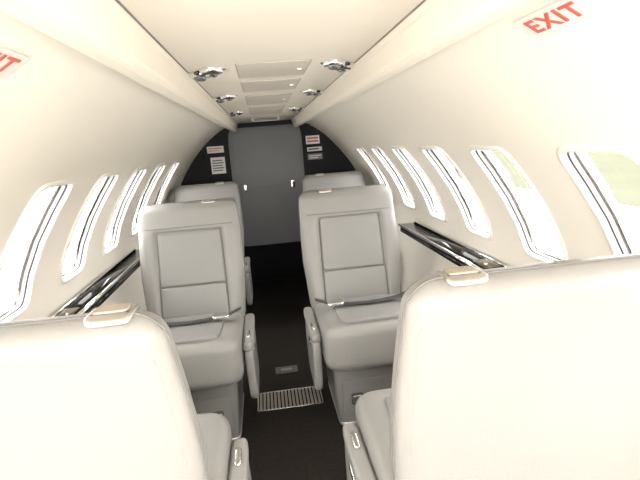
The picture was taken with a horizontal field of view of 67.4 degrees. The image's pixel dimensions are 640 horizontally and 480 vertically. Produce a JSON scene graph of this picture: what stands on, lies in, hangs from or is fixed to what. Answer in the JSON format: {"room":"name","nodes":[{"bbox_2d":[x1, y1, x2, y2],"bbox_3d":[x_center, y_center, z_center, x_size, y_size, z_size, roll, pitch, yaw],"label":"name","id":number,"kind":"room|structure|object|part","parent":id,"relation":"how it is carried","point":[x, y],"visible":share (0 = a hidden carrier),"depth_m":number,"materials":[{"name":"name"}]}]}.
{"room":"aircraft cabin","nodes":[
{"label":"aircraft cabin","id":0,"kind":"room"},
{"bbox_2d":[0,10,223,320],"bbox_3d":[-0.651,0.224,1.636,0.560,1.410,5.240,-6,12,-6],"label":"wall","id":1,"kind":"structure","parent":0,"point":[66,114],"depth_m":1.30,"materials":[{"name":"beige plastic"}]},
{"bbox_2d":[0,45,29,77],"bbox_3d":[-0.439,-0.240,0.634,0.044,0.029,0.160,-6,12,-6],"label":"exit sign","id":2,"kind":"object","parent":1,"relation":"attached to","point":[11,61],"visible":1,"depth_m":0.68,"materials":[{"name":"white plastic"}]},
{"bbox_2d":[0,179,74,322],"bbox_3d":[-0.834,0.034,1.361,0.263,0.405,0.264,-6,12,-6],"label":"window","id":3,"kind":"structure","parent":1,"relation":"in","point":[57,194],"depth_m":1.46,"materials":[{"name":"white"}]},
{"bbox_3d":[-0.857,0.027,1.356,0.208,0.380,0.228,-6,12,-6],"label":"pane","id":4,"kind":"part","parent":3,"relation":"part of","materials":[{"name":"glass"}]},
{"bbox_2d":[59,171,120,284],"bbox_3d":[-0.892,-0.057,1.828,0.263,0.405,0.264,-6,12,-6],"label":"window","id":5,"kind":"structure","parent":1,"relation":"in","point":[80,235],"depth_m":1.93,"materials":[{"name":"white plastic"}]},
{"bbox_3d":[-0.915,-0.064,1.824,0.208,0.380,0.228,-6,12,-6],"label":"pane","id":6,"kind":"part","parent":5,"relation":"part of","materials":[{"name":"glass"}]},
{"bbox_2d":[51,249,139,316],"bbox_3d":[-0.931,0.182,2.142,0.104,0.054,1.170,-6,12,-6],"label":"ledge","id":7,"kind":"object","parent":1,"relation":"attached to","point":[101,289],"visible":0.55,"depth_m":1.98,"materials":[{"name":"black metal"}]},
{"bbox_3d":[-0.872,0.255,1.645,0.054,0.006,0.120,-6,12,-6],"label":"table lid","id":8,"kind":"part","parent":7,"relation":"part of","materials":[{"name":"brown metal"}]},
{"bbox_3d":[-0.889,0.161,2.143,0.015,0.014,1.170,-6,12,-6],"label":"rail","id":9,"kind":"part","parent":7,"relation":"part of","materials":[{"name":"silver metal"}]},
{"bbox_2d":[0,0,237,131],"bbox_3d":[-0.420,-0.459,1.531,0.076,0.073,5.239,-6,12,-6],"label":"trim","id":10,"kind":"structure","parent":1,"relation":"attached to","point":[103,31],"depth_m":0.68,"materials":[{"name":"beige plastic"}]},
{"bbox_2d":[102,166,147,255],"bbox_3d":[-0.950,-0.147,2.296,0.263,0.405,0.264,-6,12,-6],"label":"window","id":11,"kind":"structure","parent":1,"relation":"in","point":[111,238],"depth_m":2.40,"materials":[{"name":"white"}]},
{"bbox_2d":[130,163,166,236],"bbox_3d":[-1.008,-0.238,2.764,0.263,0.405,0.264,-6,12,-6],"label":"window","id":12,"kind":"structure","parent":1,"relation":"in","point":[148,189],"depth_m":2.86,"materials":[{"name":"white plastic"}]},
{"bbox_2d":[152,161,179,204],"bbox_3d":[-1.065,-0.329,3.232,0.263,0.405,0.264,-6,12,-6],"label":"window","id":13,"kind":"structure","parent":1,"relation":"in","point":[159,195],"depth_m":3.33,"materials":[{"name":"white"}]},
{"bbox_2d":[181,119,355,282],"bbox_3d":[-0.422,-0.329,4.261,1.664,1.410,0.030,-6,12,-6],"label":"wall","id":14,"kind":"structure","parent":0,"point":[334,159],"depth_m":4.15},
{"bbox_2d":[207,146,223,153],"bbox_3d":[-0.894,-0.771,4.098,0.140,0.056,0.004,-6,12,-6],"label":"placard","id":15,"kind":"object","parent":14,"relation":"attached to","point":[215,149],"visible":1,"depth_m":4.10},
{"bbox_2d":[210,157,225,173],"bbox_3d":[-0.874,-0.640,4.127,0.120,0.140,0.004,-6,12,-6],"label":"placard","id":16,"kind":"object","parent":14,"relation":"attached to","point":[218,166],"visible":1,"depth_m":4.13},
{"bbox_2d":[228,124,304,281],"bbox_3d":[-0.427,-0.309,4.231,0.630,1.358,0.035,-6,12,-6],"label":"door","id":17,"kind":"structure","parent":14,"relation":"in","point":[267,162],"depth_m":4.21,"materials":[{"name":"silver metal"}]},
{"bbox_3d":[-0.388,0.197,4.341,0.630,0.320,0.020,-6,12,-6],"label":"kick panel","id":18,"kind":"part","parent":17,"relation":"part of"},
{"bbox_3d":[-0.236,-0.492,4.208,0.036,0.068,0.015,-6,12,-6],"label":"handle","id":19,"kind":"part","parent":17,"relation":"part of","materials":[{"name":"silver metal"}]},
{"bbox_2d":[305,135,319,143],"bbox_3d":[-0.064,-0.874,4.181,0.120,0.072,0.004,-6,12,-6],"label":"placard","id":20,"kind":"object","parent":14,"relation":"attached to","point":[314,139],"visible":1,"depth_m":4.18},
{"bbox_2d":[307,146,321,151],"bbox_3d":[-0.048,-0.797,4.198,0.130,0.036,0.004,-6,12,-6],"label":"placard","id":21,"kind":"object","parent":14,"relation":"attached to","point":[319,148],"visible":1,"depth_m":4.20},
{"bbox_2d":[308,153,322,159],"bbox_3d":[-0.043,-0.733,4.211,0.130,0.052,0.004,-6,12,-6],"label":"placard","id":22,"kind":"object","parent":14,"relation":"attached to","point":[315,155],"visible":1,"depth_m":4.21},
{"bbox_2d":[119,0,422,122],"bbox_3d":[-0.159,-0.529,1.550,0.555,0.020,5.240,-6,12,-6],"label":"ceiling","id":23,"kind":"structure","parent":0,"point":[198,34],"depth_m":0.91,"materials":[{"name":"beige plastic"}]},
{"bbox_2d":[188,66,225,81],"bbox_3d":[-0.307,-0.443,1.292,0.072,0.021,0.148,-13,14,-35],"label":"recessed light","id":24,"kind":"object","parent":23,"relation":"in","point":[201,74],"visible":0.93,"depth_m":1.25,"materials":[{"name":"silver metal"}]},
{"bbox_2d":[212,94,237,102],"bbox_3d":[-0.388,-0.570,1.945,0.072,0.021,0.148,-13,14,-35],"label":"recessed light","id":25,"kind":"object","parent":23,"relation":"in","point":[228,97],"visible":0.93,"depth_m":1.90,"materials":[{"name":"silver metal"}]},
{"bbox_2d":[227,111,244,116],"bbox_3d":[-0.497,-0.741,2.822,0.072,0.021,0.148,-13,14,-35],"label":"recessed light","id":26,"kind":"object","parent":23,"relation":"in","point":[234,113],"visible":0.94,"depth_m":2.78,"materials":[{"name":"silver metal"}]},
{"bbox_2d":[251,116,278,121],"bbox_3d":[-0.397,-0.881,3.494,0.200,0.030,0.042,-6,12,-6],"label":"sign","id":27,"kind":"object","parent":23,"relation":"attached to","point":[269,118],"visible":0.98,"depth_m":3.48,"materials":[{"name":"beige plastic"}]},
{"bbox_2d":[249,105,284,114],"bbox_3d":[-0.321,-0.772,2.868,0.198,0.005,0.612,-6,12,-6],"label":"ceiling hatch","id":28,"kind":"object","parent":23,"relation":"attached to","point":[278,108],"visible":1,"depth_m":2.80,"materials":[{"name":"beige plastic"}]},
{"bbox_2d":[245,93,291,104],"bbox_3d":[-0.239,-0.643,2.206,0.198,0.005,0.452,-6,12,-6],"label":"ceiling hatch","id":29,"kind":"object","parent":23,"relation":"attached to","point":[281,97],"visible":1,"depth_m":2.16,"materials":[{"name":"beige plastic"}]},
{"bbox_2d":[241,78,300,91],"bbox_3d":[-0.176,-0.545,1.699,0.198,0.005,0.312,-6,12,-6],"label":"ceiling hatch","id":30,"kind":"object","parent":23,"relation":"attached to","point":[286,83],"visible":1,"depth_m":1.67,"materials":[{"name":"beige plastic"}]},
{"bbox_2d":[235,59,311,77],"bbox_3d":[-0.133,-0.477,1.348,0.198,0.005,0.272,-6,12,-6],"label":"ceiling hatch","id":31,"kind":"object","parent":23,"relation":"attached to","point":[284,67],"visible":1,"depth_m":1.32,"materials":[{"name":"beige plastic"}]},
{"bbox_2d":[288,107,304,111],"bbox_3d":[-0.137,-0.776,2.860,0.072,0.021,0.148,1,13,23],"label":"recessed light","id":32,"kind":"object","parent":23,"relation":"in","point":[299,109],"visible":0.91,"depth_m":2.81,"materials":[{"name":"silver metal"}]},
{"bbox_2d":[300,89,323,96],"bbox_3d":[-0.028,-0.606,1.982,0.072,0.021,0.148,1,13,23],"label":"recessed light","id":33,"kind":"object","parent":23,"relation":"in","point":[315,92],"visible":0.93,"depth_m":1.94,"materials":[{"name":"silver metal"}]},
{"bbox_2d":[320,59,354,72],"bbox_3d":[0.053,-0.479,1.330,0.072,0.021,0.148,1,13,23],"label":"recessed light","id":34,"kind":"object","parent":23,"relation":"in","point":[341,65],"visible":0.94,"depth_m":1.29,"materials":[{"name":"silver metal"}]},
{"bbox_2d":[232,277,346,479],"bbox_3d":[-0.049,0.873,1.836,1.520,0.030,5.240,-6,12,-6],"label":"floor","id":35,"kind":"structure","parent":0,"point":[305,442],"depth_m":2.22,"materials":[{"name":"carpet"}]},
{"bbox_2d":[0,303,250,479],"bbox_3d":[-0.440,0.543,1.062,0.535,0.984,0.640,-6,12,-6],"label":"seat","id":36,"kind":"object","parent":35,"relation":"on","point":[103,393],"visible":1,"depth_m":0.70,"materials":[{"name":"leather"}]},
{"bbox_3d":[-0.307,0.111,0.711,0.068,0.014,0.064,-6,12,-6],"label":"release plate","id":37,"kind":"part","parent":36,"relation":"part of","materials":[{"name":"beige plastic"}]},
{"bbox_2d":[197,413,232,479],"bbox_3d":[-0.451,0.645,1.152,0.462,0.192,0.500,-6,12,-6],"label":"seat cushion","id":38,"kind":"object","parent":36,"relation":"on","point":[215,428],"depth_m":1.25,"materials":[{"name":"leather"}]},
{"bbox_3d":[-0.210,0.559,1.232,0.018,0.013,0.068,-6,12,-6],"label":"recline lever","id":39,"kind":"part","parent":36,"relation":"part of","materials":[{"name":"silver metal"}]},
{"bbox_3d":[-0.185,0.725,1.169,0.038,0.263,0.387,-6,12,-6],"label":"armrest","id":40,"kind":"part","parent":36,"relation":"part of","materials":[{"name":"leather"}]},
{"bbox_2d":[138,198,259,440],"bbox_3d":[-0.572,0.337,2.167,0.535,0.966,0.704,-6,12,-6],"label":"seat","id":41,"kind":"object","parent":35,"relation":"on","point":[192,262],"visible":0.76,"depth_m":2.31,"materials":[{"name":"leather"}]},
{"bbox_3d":[-0.626,0.085,2.333,0.310,0.255,0.074,-6,12,-6],"label":"panel","id":42,"kind":"part","parent":41,"relation":"part of","materials":[{"name":"leather"}]},
{"bbox_3d":[-0.625,0.130,2.364,0.496,0.620,0.230,-6,12,-6],"label":"backrest","id":43,"kind":"part","parent":41,"relation":"part of","materials":[{"name":"leather"}]},
{"bbox_3d":[-0.570,0.387,2.083,0.300,0.059,0.380,-6,12,-6],"label":"cushion panel","id":44,"kind":"part","parent":41,"relation":"part of","materials":[{"name":"leather"}]},
{"bbox_3d":[-0.603,0.304,2.321,0.314,0.163,0.061,-6,12,-6],"label":"lumbar panel","id":45,"kind":"part","parent":41,"relation":"part of","materials":[{"name":"leather"}]},
{"bbox_3d":[-0.553,-0.194,2.388,0.068,0.014,0.064,-6,12,-6],"label":"release plate","id":46,"kind":"part","parent":41,"relation":"part of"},
{"bbox_2d":[176,313,244,390],"bbox_3d":[-0.563,0.463,2.088,0.462,0.192,0.500,-6,12,-6],"label":"seat cushion","id":47,"kind":"object","parent":41,"relation":"on","point":[211,350],"depth_m":1.88,"materials":[{"name":"leather"}]},
{"bbox_3d":[-0.523,0.731,1.962,0.330,0.156,0.010,-6,12,-6],"label":"panel","id":48,"kind":"part","parent":41,"relation":"part of","materials":[{"name":"leather"}]},
{"bbox_3d":[-0.418,0.726,1.969,0.050,0.052,0.010,-6,12,-6],"label":"latch plate","id":49,"kind":"part","parent":41,"relation":"part of","materials":[{"name":"metal"}]},
{"bbox_3d":[-0.306,0.401,2.041,0.018,0.013,0.068,-6,12,-6],"label":"recline lever","id":50,"kind":"part","parent":41,"relation":"part of","materials":[{"name":"silver metal"}]},
{"bbox_3d":[-0.304,0.531,2.165,0.038,0.263,0.387,-6,12,-6],"label":"armrest","id":51,"kind":"part","parent":41,"relation":"part of","materials":[{"name":"leather"}]},
{"bbox_2d":[173,181,252,304],"bbox_3d":[-0.770,0.105,3.380,0.535,0.966,0.704,-6,12,-6],"label":"seat","id":52,"kind":"object","parent":35,"relation":"on","point":[218,190],"visible":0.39,"depth_m":3.55,"materials":[{"name":"leather"}]},
{"bbox_3d":[-0.823,-0.102,3.577,0.496,0.620,0.230,-6,12,-6],"label":"backrest","id":53,"kind":"part","parent":52,"relation":"part of","materials":[{"name":"leather"}]},
{"bbox_3d":[-0.502,0.299,3.378,0.038,0.263,0.387,-6,12,-6],"label":"armrest","id":54,"kind":"part","parent":52,"relation":"part of","materials":[{"name":"leather"}]},
{"bbox_2d":[275,365,297,373],"bbox_3d":[-0.182,0.706,2.619,0.120,0.006,0.076,-6,12,-6],"label":"floor plate","id":55,"kind":"object","parent":35,"relation":"on","point":[293,368],"visible":1,"depth_m":2.61,"materials":[{"name":"grey metal"}]},
{"bbox_2d":[258,386,323,412],"bbox_3d":[-0.145,0.764,2.316,0.310,0.006,0.170,-6,12,-6],"label":"floor vent","id":56,"kind":"object","parent":35,"relation":"in","point":[309,387],"visible":0.91,"depth_m":2.30,"materials":[{"name":"silver metal"}]},
{"bbox_2d":[302,171,365,191],"bbox_3d":[0.162,0.011,3.478,0.535,0.966,0.704,-6,12,-6],"label":"seat","id":57,"kind":"object","parent":35,"relation":"on","point":[317,181],"visible":0.2,"depth_m":3.65,"materials":[{"name":"leather"}]},
{"bbox_2d":[298,184,404,424],"bbox_3d":[0.189,0.261,2.247,0.535,0.966,0.704,-6,12,-6],"label":"seat","id":58,"kind":"object","parent":35,"relation":"on","point":[349,235],"visible":0.82,"depth_m":2.39,"materials":[{"name":"leather"}]},
{"bbox_3d":[-0.027,0.373,2.070,0.018,0.013,0.068,-6,12,-6],"label":"recline lever","id":59,"kind":"part","parent":58,"relation":"part of","materials":[{"name":"silver metal"}]},
{"bbox_3d":[-0.029,0.504,2.193,0.038,0.263,0.387,-6,12,-6],"label":"armrest","id":60,"kind":"part","parent":58,"relation":"part of","materials":[{"name":"leather"}]},
{"bbox_3d":[0.022,-0.252,2.448,0.068,0.014,0.064,-6,12,-6],"label":"release plate","id":61,"kind":"part","parent":58,"relation":"part of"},
{"bbox_3d":[0.159,0.051,2.445,0.496,0.620,0.230,-6,12,-6],"label":"backrest","id":62,"kind":"part","parent":58,"relation":"part of","materials":[{"name":"leather"}]},
{"bbox_3d":[0.158,0.006,2.414,0.310,0.255,0.074,-6,12,-6],"label":"panel","id":63,"kind":"part","parent":58,"relation":"part of","materials":[{"name":"leather"}]},
{"bbox_3d":[0.181,0.226,2.402,0.314,0.163,0.061,-6,12,-6],"label":"lumbar panel","id":64,"kind":"part","parent":58,"relation":"part of","materials":[{"name":"leather"}]},
{"bbox_3d":[0.158,0.669,2.030,0.050,0.052,0.010,-6,12,-6],"label":"latch plate","id":65,"kind":"part","parent":58,"relation":"part of","materials":[{"name":"metal"}]},
{"bbox_2d":[314,294,401,370],"bbox_3d":[0.221,0.384,2.170,0.462,0.192,0.500,-6,12,-6],"label":"seat cushion","id":66,"kind":"object","parent":58,"relation":"on","point":[359,331],"depth_m":1.94,"materials":[{"name":"leather"}]},
{"bbox_3d":[0.214,0.309,2.165,0.300,0.059,0.380,-6,12,-6],"label":"cushion panel","id":67,"kind":"part","parent":58,"relation":"part of","materials":[{"name":"leather"}]},
{"bbox_3d":[0.261,0.652,2.044,0.330,0.156,0.010,-6,12,-6],"label":"panel","id":68,"kind":"part","parent":58,"relation":"part of","materials":[{"name":"leather"}]},
{"bbox_2d":[343,254,639,479],"bbox_3d":[0.345,0.464,1.144,0.535,0.984,0.640,-6,12,-6],"label":"seat","id":69,"kind":"object","parent":35,"relation":"on","point":[530,371],"visible":1,"depth_m":0.78,"materials":[{"name":"leather"}]},
{"bbox_3d":[0.114,0.695,1.201,0.038,0.263,0.387,-6,12,-6],"label":"armrest","id":70,"kind":"part","parent":69,"relation":"part of","materials":[{"name":"leather"}]},
{"bbox_3d":[0.093,0.529,1.264,0.018,0.013,0.068,-6,12,-6],"label":"recline lever","id":71,"kind":"part","parent":69,"relation":"part of","materials":[{"name":"silver metal"}]},
{"bbox_2d":[355,388,391,479],"bbox_3d":[0.357,0.564,1.236,0.462,0.192,0.500,-6,12,-6],"label":"seat cushion","id":72,"kind":"object","parent":69,"relation":"on","point":[372,409],"depth_m":1.26,"materials":[{"name":"leather"}]},
{"bbox_3d":[0.352,0.492,1.212,0.300,0.059,0.380,-6,12,-6],"label":"cushion panel","id":73,"kind":"part","parent":69,"relation":"part of","materials":[{"name":"leather"}]},
{"bbox_3d":[0.226,0.057,0.766,0.068,0.014,0.064,-6,12,-6],"label":"release plate","id":74,"kind":"part","parent":69,"relation":"part of","materials":[{"name":"beige plastic"}]},
{"bbox_2d":[306,0,639,292],"bbox_3d":[0.443,0.115,1.750,0.560,1.410,5.240,-6,12,-6],"label":"wall","id":75,"kind":"structure","parent":0,"point":[517,92],"depth_m":1.22,"materials":[{"name":"beige plastic"}]},
{"bbox_2d":[355,146,394,200],"bbox_3d":[0.406,-0.476,3.385,0.263,0.405,0.264,-6,12,-6],"label":"window","id":76,"kind":"structure","parent":75,"relation":"in","point":[377,171],"depth_m":3.48,"materials":[{"name":"white"}]},
{"bbox_2d":[370,146,416,209],"bbox_3d":[0.463,-0.386,2.917,0.263,0.405,0.264,-6,12,-6],"label":"window","id":77,"kind":"structure","parent":75,"relation":"in","point":[406,194],"depth_m":3.02,"materials":[{"name":"white"}]},
{"bbox_2d":[291,0,533,126],"bbox_3d":[0.109,-0.511,1.586,0.076,0.073,5.239,-6,12,-6],"label":"trim","id":78,"kind":"structure","parent":75,"relation":"attached to","point":[435,25],"depth_m":0.87,"materials":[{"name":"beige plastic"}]},
{"bbox_2d":[391,146,446,221],"bbox_3d":[0.521,-0.295,2.450,0.263,0.405,0.264,-6,12,-6],"label":"window","id":79,"kind":"structure","parent":75,"relation":"in","point":[428,191],"depth_m":2.55,"materials":[{"name":"white plastic"}]},
{"bbox_3d":[0.543,-0.306,2.450,0.208,0.380,0.228,-6,12,-6],"label":"pane","id":80,"kind":"part","parent":79,"relation":"part of","materials":[{"name":"glass"}]},
{"bbox_2d":[398,221,507,269],"bbox_3d":[0.591,0.024,2.330,0.116,0.054,1.110,-6,12,-6],"label":"ledge","id":81,"kind":"object","parent":75,"relation":"attached to","point":[459,254],"visible":0.82,"depth_m":2.19,"materials":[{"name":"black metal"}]},
{"bbox_3d":[0.645,0.091,1.863,0.066,0.006,0.120,-6,12,-6],"label":"table lid","id":82,"kind":"part","parent":81,"relation":"part of","materials":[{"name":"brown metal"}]},
{"bbox_2d":[421,146,492,239],"bbox_3d":[0.579,-0.204,1.982,0.263,0.405,0.264,-6,12,-6],"label":"window","id":83,"kind":"structure","parent":75,"relation":"in","point":[443,164],"depth_m":2.08,"materials":[{"name":"white"}]},
{"bbox_3d":[0.601,-0.216,1.982,0.208,0.380,0.228,-6,12,-6],"label":"pane","id":84,"kind":"part","parent":83,"relation":"part of","materials":[{"name":"glass"}]},
{"bbox_2d":[468,146,567,262],"bbox_3d":[0.637,-0.113,1.514,0.263,0.405,0.264,-6,12,-6],"label":"window","id":85,"kind":"structure","parent":75,"relation":"in","point":[527,234],"depth_m":1.61,"materials":[{"name":"white plastic"}]},
{"bbox_2d":[514,0,603,37],"bbox_3d":[0.341,-0.323,0.698,0.045,0.028,0.160,-6,12,-6],"label":"exit sign","id":86,"kind":"object","parent":75,"relation":"attached to","point":[558,15],"visible":1,"depth_m":0.69,"materials":[{"name":"white plastic"}]},
{"bbox_2d":[556,146,639,254],"bbox_3d":[0.695,-0.022,1.046,0.263,0.405,0.264,-6,12,-6],"label":"window","id":87,"kind":"structure","parent":75,"relation":"in","point":[611,219],"depth_m":1.14,"materials":[{"name":"white plastic"}]},
{"label":"outside","id":88,"kind":"structure","parent":0,"visible":0},
{"bbox_2d":[0,178,639,310],"bbox_3d":[0.243,2.388,0.494,120.000,0.100,120.000,-6,12,-6],"label":"ground","id":89,"kind":"structure","parent":88,"point":[547,237],"depth_m":12.51,"materials":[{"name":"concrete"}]},
{"bbox_2d":[452,151,639,206],"bbox_3d":[33.587,-1.509,6.430,48.000,0.020,105.000,-6,12,-6],"label":"lawn","id":90,"kind":"structure","parent":89,"relation":"on","point":[620,173],"depth_m":21.96,"materials":[{"name":"green plant"}]}
]}

